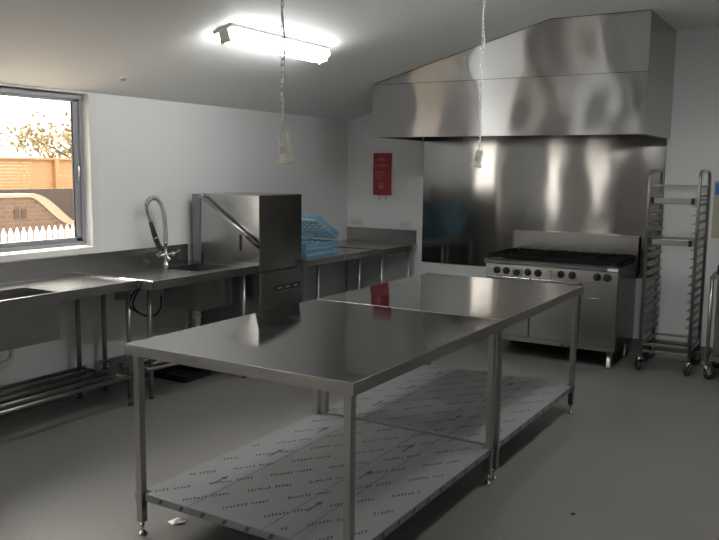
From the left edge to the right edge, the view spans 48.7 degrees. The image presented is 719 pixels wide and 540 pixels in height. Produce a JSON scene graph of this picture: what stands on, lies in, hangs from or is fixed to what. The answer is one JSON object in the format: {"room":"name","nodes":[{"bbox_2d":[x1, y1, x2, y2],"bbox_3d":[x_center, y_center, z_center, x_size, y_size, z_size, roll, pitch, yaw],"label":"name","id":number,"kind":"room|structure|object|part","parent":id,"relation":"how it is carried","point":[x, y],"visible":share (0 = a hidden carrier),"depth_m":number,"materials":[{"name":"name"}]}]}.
{"room":"commercial kitchen","nodes":[
{"label":"commercial kitchen","id":0,"kind":"room"},
{"bbox_2d":[0,83,347,391],"bbox_3d":[-3.309,0.052,3.872,0.120,2.218,12.240,5,8,31],"label":"wall","id":1,"kind":"structure","parent":0,"point":[170,151],"depth_m":6.54,"materials":[{"name":"white paint"}]},
{"bbox_2d":[0,87,99,262],"bbox_3d":[-2.312,-0.642,5.383,0.122,1.159,1.270,5,8,31],"label":"window","id":2,"kind":"structure","parent":1,"relation":"in","point":[79,238],"depth_m":5.80,"materials":[{"name":"grey metal"}]},
{"bbox_3d":[-2.297,-0.095,5.439,0.072,0.049,1.140,5,8,31],"label":"sill","id":3,"kind":"part","parent":2,"relation":"part of","materials":[{"name":"white paint"}]},
{"bbox_3d":[-2.274,-0.639,5.360,0.012,1.159,1.270,5,8,31],"label":"trim","id":4,"kind":"part","parent":2,"relation":"part of","materials":[{"name":"white paint"}]},
{"bbox_2d":[0,358,168,418],"bbox_3d":[-3.254,1.084,3.962,0.035,0.150,12.000,5,8,31],"label":"shelf","id":5,"kind":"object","parent":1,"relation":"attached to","point":[116,368],"depth_m":5.79,"materials":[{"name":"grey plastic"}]},
{"bbox_2d":[115,291,124,300],"bbox_3d":[-1.845,0.195,6.175,0.030,0.070,0.120,5,8,31],"label":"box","id":6,"kind":"object","parent":1,"relation":"attached to","point":[118,295],"visible":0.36,"depth_m":6.14,"materials":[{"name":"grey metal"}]},
{"bbox_2d":[0,337,718,539],"bbox_3d":[1.426,1.619,1.155,11.240,0.100,12.240,5,8,31],"label":"floor","id":7,"kind":"structure","parent":0,"point":[636,457],"depth_m":4.71,"materials":[{"name":"grey concrete"}]},
{"bbox_2d":[0,256,137,414],"bbox_3d":[-2.354,0.540,4.803,0.614,1.038,2.172,5,8,31],"label":"sink counter","id":8,"kind":"object","parent":7,"relation":"on","point":[31,292],"visible":1,"depth_m":5.26,"materials":[{"name":"metal"}]},
{"bbox_3d":[-2.519,0.812,5.059,0.028,0.028,1.920,5,8,31],"label":"shelf rail","id":9,"kind":"part","parent":8,"relation":"part of","materials":[{"name":"metal"}]},
{"bbox_3d":[-2.417,0.821,4.997,0.028,0.028,1.920,5,8,31],"label":"shelf rail","id":10,"kind":"part","parent":8,"relation":"part of","materials":[{"name":"metal"}]},
{"bbox_3d":[-2.314,0.830,4.936,0.028,0.028,1.920,5,8,31],"label":"shelf rail","id":11,"kind":"part","parent":8,"relation":"part of","materials":[{"name":"metal"}]},
{"bbox_3d":[-2.212,0.839,4.874,0.028,0.028,1.920,5,8,31],"label":"shelf rail","id":12,"kind":"part","parent":8,"relation":"part of","materials":[{"name":"metal"}]},
{"bbox_3d":[-2.109,0.848,4.812,0.028,0.028,1.920,5,8,31],"label":"shelf rail","id":13,"kind":"part","parent":8,"relation":"part of","materials":[{"name":"metal"}]},
{"bbox_2d":[0,275,137,310],"bbox_3d":[-2.354,0.190,4.751,0.614,0.055,2.155,5,8,31],"label":"countertop","id":14,"kind":"structure","parent":8,"relation":"on","point":[72,282],"depth_m":5.20,"materials":[{"name":"metal"}]},
{"bbox_3d":[-2.039,0.474,5.768,0.034,0.834,0.034,5,8,31],"label":"leg","id":15,"kind":"part","parent":8,"relation":"part of","materials":[{"name":"metal"}]},
{"bbox_3d":[-1.836,0.737,5.716,0.480,0.024,0.024,5,8,31],"label":"shelf rail","id":16,"kind":"part","parent":8,"relation":"part of","materials":[{"name":"metal"}]},
{"bbox_3d":[-1.624,0.499,5.605,0.034,0.834,0.034,5,8,31],"label":"leg","id":17,"kind":"part","parent":8,"relation":"part of","materials":[{"name":"metal"}]},
{"bbox_2d":[79,244,256,398],"bbox_3d":[-1.445,0.377,6.155,0.749,1.042,1.125,5,8,31],"label":"sink counter","id":18,"kind":"object","parent":7,"relation":"on","point":[195,287],"visible":0.81,"depth_m":6.11,"materials":[{"name":"metal"}]},
{"bbox_3d":[-1.917,0.450,5.967,0.034,0.834,0.034,5,8,31],"label":"leg","id":19,"kind":"part","parent":18,"relation":"part of","materials":[{"name":"metal"}]},
{"bbox_3d":[-1.701,0.643,6.353,0.026,0.026,0.960,5,8,31],"label":"shelf rail","id":20,"kind":"part","parent":18,"relation":"part of","materials":[{"name":"metal"}]},
{"bbox_3d":[-1.598,0.651,6.291,0.026,0.026,0.960,5,8,31],"label":"shelf rail","id":21,"kind":"part","parent":18,"relation":"part of","materials":[{"name":"metal"}]},
{"bbox_3d":[-1.721,0.700,5.901,0.442,0.024,0.024,4,8,26],"label":"shelf rail","id":22,"kind":"part","parent":18,"relation":"part of","materials":[{"name":"metal"}]},
{"bbox_3d":[-1.496,0.660,6.229,0.026,0.026,0.960,5,8,31],"label":"shelf rail","id":23,"kind":"part","parent":18,"relation":"part of","materials":[{"name":"metal"}]},
{"bbox_3d":[-1.393,0.669,6.168,0.026,0.026,0.960,5,8,31],"label":"shelf rail","id":24,"kind":"part","parent":18,"relation":"part of","materials":[{"name":"metal"}]},
{"bbox_3d":[-1.520,0.479,5.774,0.034,0.834,0.034,5,8,31],"label":"leg","id":25,"kind":"part","parent":18,"relation":"part of","materials":[{"name":"metal"}]},
{"bbox_2d":[144,195,179,265],"bbox_3d":[-1.555,-0.311,6.312,0.124,0.565,0.327,5,8,31],"label":"tap","id":26,"kind":"object","parent":18,"relation":"on","point":[149,199],"visible":1,"depth_m":6.32,"materials":[{"name":"silver metal"}]},
{"bbox_3d":[-1.618,-0.291,6.277,0.038,0.199,0.113,5,8,31],"label":"spray handle","id":27,"kind":"part","parent":26,"relation":"part of","materials":[{"name":"black plastic"}]},
{"bbox_3d":[-1.243,0.681,6.088,0.026,0.026,0.911,7,9,40],"label":"shelf rail","id":28,"kind":"part","parent":18,"relation":"part of","materials":[{"name":"metal"}]},
{"bbox_2d":[90,260,256,290],"bbox_3d":[-1.441,0.029,6.111,0.749,0.055,1.125,5,8,31],"label":"countertop","id":29,"kind":"structure","parent":18,"relation":"on","point":[157,271],"depth_m":5.97,"materials":[{"name":"metal"}]},
{"bbox_3d":[-1.438,0.357,6.747,0.034,0.834,0.034,5,8,31],"label":"leg","id":30,"kind":"part","parent":18,"relation":"part of","materials":[{"name":"metal"}]},
{"bbox_2d":[164,265,231,310],"bbox_3d":[-1.278,0.138,6.311,0.358,0.288,0.398,5,8,31],"label":"sink","id":31,"kind":"object","parent":18,"relation":"on","point":[201,296],"depth_m":6.19,"materials":[{"name":"metal"}]},
{"bbox_3d":[-0.929,0.407,6.394,0.034,0.834,0.034,5,8,31],"label":"leg","id":32,"kind":"part","parent":18,"relation":"part of","materials":[{"name":"metal"}]},
{"bbox_2d":[168,517,186,524],"bbox_3d":[-0.870,1.199,3.803,0.090,0.013,0.057,-2,8,-21],"label":"scrap","id":33,"kind":"object","parent":7,"relation":"on","point":[177,520],"visible":1,"depth_m":3.79,"materials":[{"name":"white paper"}]},
{"bbox_2d":[154,365,210,382],"bbox_3d":[-1.440,0.838,6.464,0.340,0.050,0.300,5,8,31],"label":"tray","id":34,"kind":"object","parent":7,"relation":"on","point":[178,373],"visible":0.87,"depth_m":6.46,"materials":[{"name":"black plastic"}]},
{"bbox_2d":[192,192,301,325],"bbox_3d":[-0.957,0.083,6.816,0.749,1.470,0.637,5,8,31],"label":"dishwasher","id":35,"kind":"object","parent":7,"relation":"on","point":[262,230],"visible":0.56,"depth_m":6.56,"materials":[{"name":"metal"}]},
{"bbox_3d":[-1.057,-0.396,6.464,0.624,0.410,0.026,5,8,31],"label":"lift handle","id":36,"kind":"part","parent":35,"relation":"part of","materials":[{"name":"metal"}]},
{"bbox_2d":[201,192,301,272],"bbox_3d":[-0.916,-0.339,6.768,0.626,0.620,0.582,5,8,31],"label":"hood","id":37,"kind":"object","parent":35,"relation":"attached to","point":[273,220],"depth_m":6.55,"materials":[{"name":"metal"}]},
{"bbox_3d":[-0.651,0.352,6.688,0.004,0.695,0.550,5,8,31],"label":"door","id":38,"kind":"part","parent":35,"relation":"part of","materials":[{"name":"metal"}]},
{"bbox_2d":[125,299,502,539],"bbox_3d":[-0.149,0.744,3.943,1.207,0.900,1.508,5,8,31],"label":"prep table","id":39,"kind":"object","parent":7,"relation":"on","point":[318,476],"visible":1,"depth_m":3.72,"materials":[{"name":"metal"}]},
{"bbox_3d":[-1.000,0.754,3.626,0.035,0.819,0.035,5,8,31],"label":"leg","id":40,"kind":"part","parent":39,"relation":"part of","materials":[{"name":"metal"}]},
{"bbox_3d":[-0.258,0.610,4.834,0.035,0.819,0.035,5,8,31],"label":"leg","id":41,"kind":"part","parent":39,"relation":"part of","materials":[{"name":"metal"}]},
{"bbox_2d":[155,417,487,539],"bbox_3d":[-0.126,1.006,3.971,1.117,0.030,1.460,5,8,31],"label":"shelf","id":42,"kind":"object","parent":39,"relation":"on","point":[287,483],"depth_m":3.81,"materials":[{"name":"silver metal"}]},
{"bbox_3d":[-0.040,0.839,3.047,0.035,0.819,0.035,5,8,31],"label":"leg","id":43,"kind":"part","parent":39,"relation":"part of","materials":[{"name":"metal"}]},
{"bbox_3d":[0.701,0.694,4.255,0.035,0.819,0.035,5,8,31],"label":"leg","id":44,"kind":"part","parent":39,"relation":"part of","materials":[{"name":"metal"}]},
{"bbox_2d":[301,246,375,301],"bbox_3d":[-0.500,0.273,7.625,0.834,0.900,1.152,5,8,31],"label":"bench","id":45,"kind":"object","parent":7,"relation":"on","point":[342,254],"visible":0.22,"depth_m":7.40,"materials":[{"name":"metal"}]},
{"bbox_3d":[-0.595,0.197,8.121,0.034,0.824,0.034,5,8,31],"label":"leg","id":46,"kind":"part","parent":45,"relation":"part of","materials":[{"name":"metal"}]},
{"bbox_3d":[-0.372,0.323,7.151,0.034,0.824,0.034,5,8,31],"label":"leg","id":47,"kind":"part","parent":45,"relation":"part of","materials":[{"name":"metal"}]},
{"bbox_2d":[301,239,337,256],"bbox_3d":[-0.561,-0.221,7.496,0.512,0.110,0.512,5,8,31],"label":"dish rack","id":48,"kind":"object","parent":45,"relation":"on","point":[307,249],"visible":0.48,"depth_m":7.40,"materials":[{"name":"blue plastic"}]},
{"bbox_2d":[301,233,312,243],"bbox_3d":[-0.711,-0.290,7.238,0.452,0.085,0.352,5,8,29],"label":"dish rack","id":49,"kind":"object","parent":48,"relation":"on","point":[306,236],"visible":0.12,"depth_m":7.22,"materials":[{"name":"blue plastic"}]},
{"bbox_2d":[302,214,338,238],"bbox_3d":[-0.497,-0.420,7.534,0.472,0.249,0.399,5,8,31],"label":"dish rack","id":50,"kind":"object","parent":48,"relation":"on","point":[328,233],"visible":0.48,"depth_m":7.45,"materials":[{"name":"blue plastic"}]},
{"bbox_2d":[301,246,375,266],"bbox_3d":[-0.495,-0.146,7.572,0.834,0.055,1.152,5,8,31],"label":"countertop","id":51,"kind":"structure","parent":45,"relation":"on","point":[342,254],"depth_m":7.36,"materials":[{"name":"metal"}]},
{"bbox_3d":[-0.006,0.249,7.766,0.034,0.824,0.034,5,8,31],"label":"leg","id":52,"kind":"part","parent":45,"relation":"part of","materials":[{"name":"metal"}]},
{"bbox_2d":[319,227,416,291],"bbox_3d":[0.030,0.104,8.431,0.884,1.045,0.794,5,8,31],"label":"bench","id":53,"kind":"object","parent":7,"relation":"on","point":[384,241],"visible":0.49,"depth_m":8.56,"materials":[{"name":"metal"}]},
{"bbox_3d":[-0.143,0.109,8.859,0.034,0.824,0.034,5,8,31],"label":"leg","id":54,"kind":"part","parent":53,"relation":"part of","materials":[{"name":"metal"}]},
{"bbox_2d":[334,240,416,254],"bbox_3d":[0.034,-0.243,8.387,0.884,0.055,0.794,5,8,31],"label":"countertop","id":55,"kind":"structure","parent":53,"relation":"on","point":[386,247],"depth_m":8.30,"materials":[{"name":"metal"}]},
{"bbox_3d":[0.218,0.224,7.979,0.034,0.824,0.034,5,8,31],"label":"leg","id":56,"kind":"part","parent":53,"relation":"part of","materials":[{"name":"metal"}]},
{"bbox_3d":[0.515,0.167,8.463,0.034,0.824,0.034,5,8,31],"label":"leg","id":57,"kind":"part","parent":53,"relation":"part of","materials":[{"name":"metal"}]},
{"bbox_2d":[318,273,583,479],"bbox_3d":[0.639,0.590,5.228,1.207,0.900,1.510,5,8,31],"label":"prep table","id":58,"kind":"object","parent":7,"relation":"on","point":[432,399],"visible":0.91,"depth_m":5.07,"materials":[{"name":"metal"}]},
{"bbox_3d":[-0.212,0.601,4.909,0.035,0.819,0.035,5,8,31],"label":"leg","id":59,"kind":"part","parent":58,"relation":"part of","materials":[{"name":"metal"}]},
{"bbox_2d":[332,366,569,443],"bbox_3d":[0.646,0.854,5.241,1.107,0.030,1.459,5,8,31],"label":"shelf","id":60,"kind":"object","parent":58,"relation":"on","point":[442,401],"depth_m":5.12,"materials":[{"name":"silver metal"}]},
{"bbox_3d":[0.748,0.685,4.331,0.035,0.819,0.035,5,8,31],"label":"leg","id":61,"kind":"part","parent":58,"relation":"part of","materials":[{"name":"metal"}]},
{"bbox_3d":[1.490,0.540,5.541,0.035,0.819,0.035,5,8,31],"label":"leg","id":62,"kind":"part","parent":58,"relation":"part of","materials":[{"name":"metal"}]},
{"bbox_2d":[484,230,639,368],"bbox_3d":[1.844,0.235,7.321,1.206,1.105,0.779,5,8,31],"label":"range","id":63,"kind":"object","parent":7,"relation":"on","point":[606,266],"visible":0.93,"depth_m":7.04,"materials":[{"name":"metal"}]},
{"bbox_3d":[1.243,0.001,7.229,0.066,0.066,0.044,5,8,31],"label":"knob","id":64,"kind":"part","parent":63,"relation":"part of","materials":[{"name":"black plastic"}]},
{"bbox_3d":[1.320,0.007,7.182,0.066,0.066,0.044,5,8,31],"label":"knob","id":65,"kind":"part","parent":63,"relation":"part of","materials":[{"name":"black plastic"}]},
{"bbox_3d":[1.347,0.325,7.245,0.420,0.535,0.022,5,8,31],"label":"oven door","id":66,"kind":"part","parent":63,"relation":"part of","materials":[{"name":"metal"}]},
{"bbox_3d":[1.414,0.022,7.146,0.100,0.068,0.006,5,8,31],"label":"thermostat plate","id":67,"kind":"part","parent":63,"relation":"part of","materials":[{"name":"silver metal"}]},
{"bbox_3d":[1.405,0.025,7.132,0.066,0.066,0.044,5,8,31],"label":"knob","id":68,"kind":"part","parent":63,"relation":"part of","materials":[{"name":"black plastic"}]},
{"bbox_3d":[1.491,0.022,7.079,0.066,0.066,0.044,5,8,31],"label":"knob","id":69,"kind":"part","parent":63,"relation":"part of","materials":[{"name":"black plastic"}]},
{"bbox_3d":[1.572,0.030,7.030,0.066,0.066,0.044,5,8,31],"label":"knob","id":70,"kind":"part","parent":63,"relation":"part of","materials":[{"name":"black plastic"}]},
{"bbox_3d":[1.670,0.643,7.088,1.180,0.040,0.014,5,8,31],"label":"plinth rail","id":71,"kind":"part","parent":63,"relation":"part of","materials":[{"name":"metal"}]},
{"bbox_3d":[1.667,-0.046,6.988,1.205,0.047,0.040,5,8,31],"label":"trim","id":72,"kind":"part","parent":63,"relation":"part of","materials":[{"name":"metal"}]},
{"bbox_3d":[1.673,0.030,7.005,1.190,0.107,0.030,5,8,31],"label":"control panel","id":73,"kind":"part","parent":63,"relation":"part of","materials":[{"name":"metal"}]},
{"bbox_3d":[1.719,0.358,7.020,0.438,0.535,0.022,5,8,31],"label":"oven door","id":74,"kind":"part","parent":63,"relation":"part of","materials":[{"name":"metal"}]},
{"bbox_3d":[1.749,0.040,6.923,0.066,0.066,0.044,5,8,31],"label":"knob","id":75,"kind":"part","parent":63,"relation":"part of","materials":[{"name":"black plastic"}]},
{"bbox_2d":[493,254,637,269],"bbox_3d":[1.854,-0.081,7.293,1.205,0.016,0.680,5,8,31],"label":"cooktop","id":76,"kind":"object","parent":63,"relation":"in","point":[630,264],"depth_m":7.05,"materials":[{"name":"metal"}]},
{"bbox_3d":[1.832,0.048,6.873,0.066,0.066,0.044,5,8,31],"label":"knob","id":77,"kind":"part","parent":63,"relation":"part of","materials":[{"name":"black plastic"}]},
{"bbox_2d":[513,231,638,260],"bbox_3d":[2.042,-0.224,7.579,1.200,0.235,0.030,5,8,31],"label":"backsplash","id":78,"kind":"structure","parent":63,"relation":"attached to","point":[529,240],"depth_m":7.54,"materials":[{"name":"metal"}]},
{"bbox_3d":[2.016,0.064,6.762,0.066,0.066,0.044,5,8,31],"label":"knob","id":79,"kind":"part","parent":63,"relation":"part of","materials":[{"name":"black plastic"}]},
{"bbox_3d":[2.050,0.387,6.821,0.295,0.535,0.022,5,8,31],"label":"cabinet door","id":80,"kind":"part","parent":63,"relation":"part of","materials":[{"name":"metal"}]},
{"bbox_3d":[2.088,0.070,6.718,0.066,0.066,0.044,5,8,31],"label":"knob","id":81,"kind":"part","parent":63,"relation":"part of","materials":[{"name":"black plastic"}]},
{"bbox_3d":[2.154,0.774,6.881,0.058,0.154,0.060,5,8,31],"label":"leg","id":82,"kind":"part","parent":63,"relation":"part of","materials":[{"name":"metal"}]},
{"bbox_3d":[2.446,0.717,7.356,0.058,0.154,0.060,5,8,31],"label":"leg","id":83,"kind":"part","parent":63,"relation":"part of","materials":[{"name":"metal"}]},
{"bbox_3d":[2.550,-0.116,7.275,0.005,0.350,0.040,5,8,31],"label":"plate","id":84,"kind":"part","parent":63,"relation":"part of","materials":[{"name":"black metal"}]},
{"bbox_2d":[635,169,710,375],"bbox_3d":[2.697,-0.002,6.845,0.482,1.713,0.580,5,8,31],"label":"trolley","id":85,"kind":"object","parent":7,"relation":"on","point":[654,241],"visible":1,"depth_m":6.78,"materials":[{"name":"metal"}]},
{"bbox_3d":[2.537,0.617,7.017,0.022,0.022,0.520,5,8,31],"label":"rail","id":86,"kind":"part","parent":85,"relation":"part of","materials":[{"name":"metal"}]},
{"bbox_3d":[2.545,-0.079,6.929,0.026,1.584,0.547,5,8,31],"label":"frame","id":87,"kind":"part","parent":85,"relation":"part of","materials":[{"name":"metal"}]},
{"bbox_3d":[2.870,0.646,6.816,0.022,0.022,0.520,5,8,31],"label":"rail","id":88,"kind":"part","parent":85,"relation":"part of","materials":[{"name":"metal"}]},
{"bbox_3d":[2.878,-0.050,6.728,0.026,1.584,0.547,5,8,31],"label":"frame","id":89,"kind":"part","parent":85,"relation":"part of","materials":[{"name":"metal"}]},
{"bbox_2d":[702,271,718,379],"bbox_3d":[3.308,0.471,6.503,0.825,0.874,0.561,5,8,31],"label":"trolley","id":90,"kind":"object","parent":7,"relation":"on","point":[713,355],"visible":0.99,"depth_m":6.49,"materials":[{"name":"metal"}]},
{"bbox_3d":[2.852,0.414,6.481,0.032,0.735,0.032,5,8,31],"label":"leg","id":91,"kind":"part","parent":90,"relation":"part of","materials":[{"name":"metal"}]},
{"bbox_2d":[709,348,718,361],"bbox_3d":[3.287,0.727,6.534,0.743,0.040,0.488,5,8,31],"label":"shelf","id":92,"kind":"object","parent":90,"relation":"attached to","point":[713,356],"depth_m":6.50,"materials":[{"name":"metal"}]},
{"bbox_2d":[712,271,718,279],"bbox_3d":[3.295,0.057,6.449,0.743,0.040,0.488,5,8,31],"label":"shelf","id":93,"kind":"object","parent":90,"relation":"attached to","point":[714,276],"depth_m":6.42,"materials":[{"name":"metal"}]},
{"bbox_3d":[3.041,0.373,6.643,0.080,0.650,0.420,5,8,31],"label":"panel","id":94,"kind":"part","parent":90,"relation":"part of","materials":[{"name":"metal"}]},
{"bbox_2d":[0,0,718,119],"bbox_3d":[1.456,-1.023,0.821,11.240,0.853,12.240,5,8,31],"label":"ceiling","id":95,"kind":"structure","parent":0,"point":[167,50],"depth_m":5.66,"materials":[{"name":"paint"}]},
{"bbox_2d":[118,76,127,80],"bbox_3d":[-1.672,-1.352,5.625,0.069,0.032,0.070,5,8,31],"label":"ceiling sensor","id":96,"kind":"object","parent":95,"relation":"attached to","point":[123,78],"visible":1,"depth_m":5.61,"materials":[{"name":"white plastic"}]},
{"bbox_2d":[213,23,329,64],"bbox_3d":[-0.574,-1.554,5.517,0.168,0.123,1.120,5,8,31],"label":"ceiling light","id":97,"kind":"object","parent":95,"relation":"attached to","point":[233,34],"visible":0.98,"depth_m":5.36,"materials":[{"name":"white plastic"}]},
{"bbox_2d":[216,34,314,61],"bbox_3d":[-0.610,-1.544,5.540,0.076,0.062,1.080,5,8,31],"label":"diffuser","id":98,"kind":"object","parent":97,"relation":"attached to","point":[221,38],"depth_m":5.37,"materials":[{"name":"white plastic"}]},
{"bbox_2d":[229,27,329,57],"bbox_3d":[-0.534,-1.561,5.492,0.076,0.062,1.080,5,8,31],"label":"diffuser","id":99,"kind":"object","parent":97,"relation":"attached to","point":[247,36],"depth_m":5.40,"materials":[{"name":"white plastic"}]},
{"bbox_2d":[277,0,294,163],"bbox_3d":[-0.323,-1.064,3.387,0.082,1.217,0.080,5,8,31],"label":"socket","id":100,"kind":"object","parent":95,"relation":"hanging from","point":[284,144],"visible":1,"depth_m":3.43,"materials":[{"name":"white plastic"}]},
{"bbox_3d":[-0.329,-1.130,3.378,0.015,1.048,0.015,-1,7,-14],"label":"chain","id":101,"kind":"part","parent":100,"relation":"part of","materials":[{"name":"silver metal"}]},
{"bbox_2d":[277,135,294,163],"bbox_3d":[-0.321,-0.521,3.451,0.062,0.124,0.052,5,8,31],"label":"socket","id":102,"kind":"object","parent":100,"relation":"attached to","point":[284,144],"depth_m":3.44,"materials":[{"name":"beige plastic"}]},
{"bbox_2d":[471,0,484,167],"bbox_3d":[0.804,-1.286,5.246,0.091,1.217,0.080,5,8,31],"label":"socket","id":103,"kind":"object","parent":95,"relation":"hanging from","point":[476,163],"visible":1,"depth_m":5.27,"materials":[{"name":"white plastic"}]},
{"bbox_2d":[471,150,482,167],"bbox_3d":[0.789,-0.743,5.320,0.070,0.121,0.052,5,8,31],"label":"socket","id":104,"kind":"object","parent":103,"relation":"attached to","point":[476,163],"depth_m":5.30,"materials":[{"name":"beige plastic"}]},
{"bbox_3d":[0.804,-1.349,5.234,0.015,1.053,0.015,-1,7,-14],"label":"chain","id":105,"kind":"part","parent":103,"relation":"part of","materials":[{"name":"silver metal"}]},
{"bbox_2d":[347,27,718,346],"bbox_3d":[4.596,-0.494,6.104,11.000,2.920,0.120,5,8,31],"label":"wall","id":106,"kind":"structure","parent":0,"point":[693,143],"depth_m":7.17,"materials":[{"name":"white paint"}]},
{"bbox_2d":[351,218,362,225],"bbox_3d":[-0.031,-0.535,8.858,0.145,0.075,0.014,5,8,31],"label":"power socket","id":107,"kind":"object","parent":106,"relation":"attached to","point":[354,221],"visible":1,"depth_m":8.86,"materials":[{"name":"white plastic"}]},
{"bbox_2d":[373,153,391,200],"bbox_3d":[0.244,-1.005,8.613,0.212,0.515,0.045,5,8,31],"label":"blanket","id":108,"kind":"object","parent":106,"relation":"attached to","point":[382,162],"visible":1,"depth_m":8.59,"materials":[{"name":"red plastic"}]},
{"bbox_2d":[399,221,409,227],"bbox_3d":[0.485,-0.487,8.547,0.135,0.075,0.014,5,8,31],"label":"power socket","id":109,"kind":"object","parent":106,"relation":"attached to","point":[402,224],"visible":1,"depth_m":8.55,"materials":[{"name":"white plastic"}]},
{"bbox_2d":[372,9,676,140],"bbox_3d":[1.444,-1.668,7.204,2.466,0.936,1.051,5,8,31],"label":"range hood","id":110,"kind":"object","parent":106,"relation":"attached to","point":[608,73],"visible":0.98,"depth_m":6.58,"materials":[{"name":"silver metal"}]},
{"bbox_3d":[0.398,-1.533,7.872,0.012,0.476,1.033,5,8,31],"label":"panel","id":111,"kind":"part","parent":110,"relation":"part of","materials":[{"name":"metal"}]},
{"bbox_3d":[1.174,-1.388,6.797,2.466,0.476,0.016,5,8,31],"label":"panel","id":112,"kind":"part","parent":110,"relation":"part of","materials":[{"name":"silver metal"}]},
{"bbox_3d":[1.187,-1.852,6.733,2.446,0.452,0.016,5,8,31],"label":"panel","id":113,"kind":"part","parent":110,"relation":"part of","materials":[{"name":"silver metal"}]},
{"bbox_3d":[2.493,-1.349,6.608,0.012,0.476,1.033,5,8,31],"label":"panel","id":114,"kind":"part","parent":110,"relation":"part of","materials":[{"name":"metal"}]},
{"bbox_3d":[2.499,-1.813,6.550,0.012,0.454,1.033,5,8,31],"label":"panel","id":115,"kind":"part","parent":110,"relation":"part of","materials":[{"name":"metal"}]},
{"bbox_2d":[422,134,666,279],"bbox_3d":[1.701,-0.657,7.780,2.414,1.324,0.005,5,8,31],"label":"panel","id":116,"kind":"object","parent":106,"relation":"attached to","point":[586,184],"visible":0.84,"depth_m":7.77,"materials":[{"name":"silver metal"}]},
{"bbox_2d":[615,338,712,364],"bbox_3d":[4.540,0.888,6.213,11.000,0.150,0.035,5,8,31],"label":"baseboard","id":117,"kind":"structure","parent":106,"relation":"attached to","point":[633,345],"depth_m":7.27,"materials":[{"name":"grey plastic"}]},
{"bbox_2d":[711,181,718,238],"bbox_3d":[3.236,-0.515,6.862,0.345,0.500,0.005,5,8,31],"label":"notice","id":118,"kind":"object","parent":106,"relation":"attached to","point":[715,217],"visible":1,"depth_m":6.94,"materials":[{"name":"paper"}]},
{"label":"outside","id":119,"kind":"structure","parent":0,"visible":0},
{"bbox_3d":[-11.294,0.703,10.028,60.000,0.200,70.000,5,8,31],"label":"ground","id":120,"kind":"structure","parent":119,"visible":0},
{"bbox_2d":[0,105,71,175],"bbox_3d":[-9.466,-3.451,26.035,4.382,4.100,4.687,-2,8,-21],"label":"tree","id":121,"kind":"object","parent":120,"relation":"on","point":[44,146],"visible":0.2,"depth_m":25.42,"materials":[{"name":"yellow plant"}]},
{"bbox_2d":[0,157,72,189],"bbox_3d":[-7.614,-1.171,15.801,0.140,2.150,16.000,5,8,31],"label":"fence","id":122,"kind":"object","parent":120,"relation":"on","point":[11,174],"visible":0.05,"depth_m":16.92,"materials":[{"name":"wood"}]},
{"bbox_3d":[-6.604,-1.347,17.401,0.090,2.120,0.100,5,8,31],"label":"post","id":123,"kind":"part","parent":122,"relation":"part of","materials":[{"name":"wood"}]},
{"bbox_2d":[0,193,73,242],"bbox_3d":[-6.574,-0.401,12.307,0.500,1.525,11.000,5,8,31],"label":"wall","id":124,"kind":"structure","parent":120,"relation":"on","point":[17,210],"depth_m":13.44,"materials":[{"name":"brick"}]},
{"bbox_2d":[0,188,73,219],"bbox_3d":[-7.010,-0.665,14.312,0.100,1.535,14.000,5,8,31],"label":"boards","id":125,"kind":"object","parent":120,"relation":"on","point":[62,198],"visible":0.02,"depth_m":15.80,"materials":[{"name":"brown wood"}]},
{"bbox_2d":[1,224,80,252],"bbox_3d":[-4.185,0.058,10.130,0.060,1.215,4.500,5,8,31],"label":"picket fence","id":126,"kind":"object","parent":120,"relation":"on","point":[55,231],"visible":0.2,"depth_m":10.13,"materials":[{"name":"white paint"}]}
]}

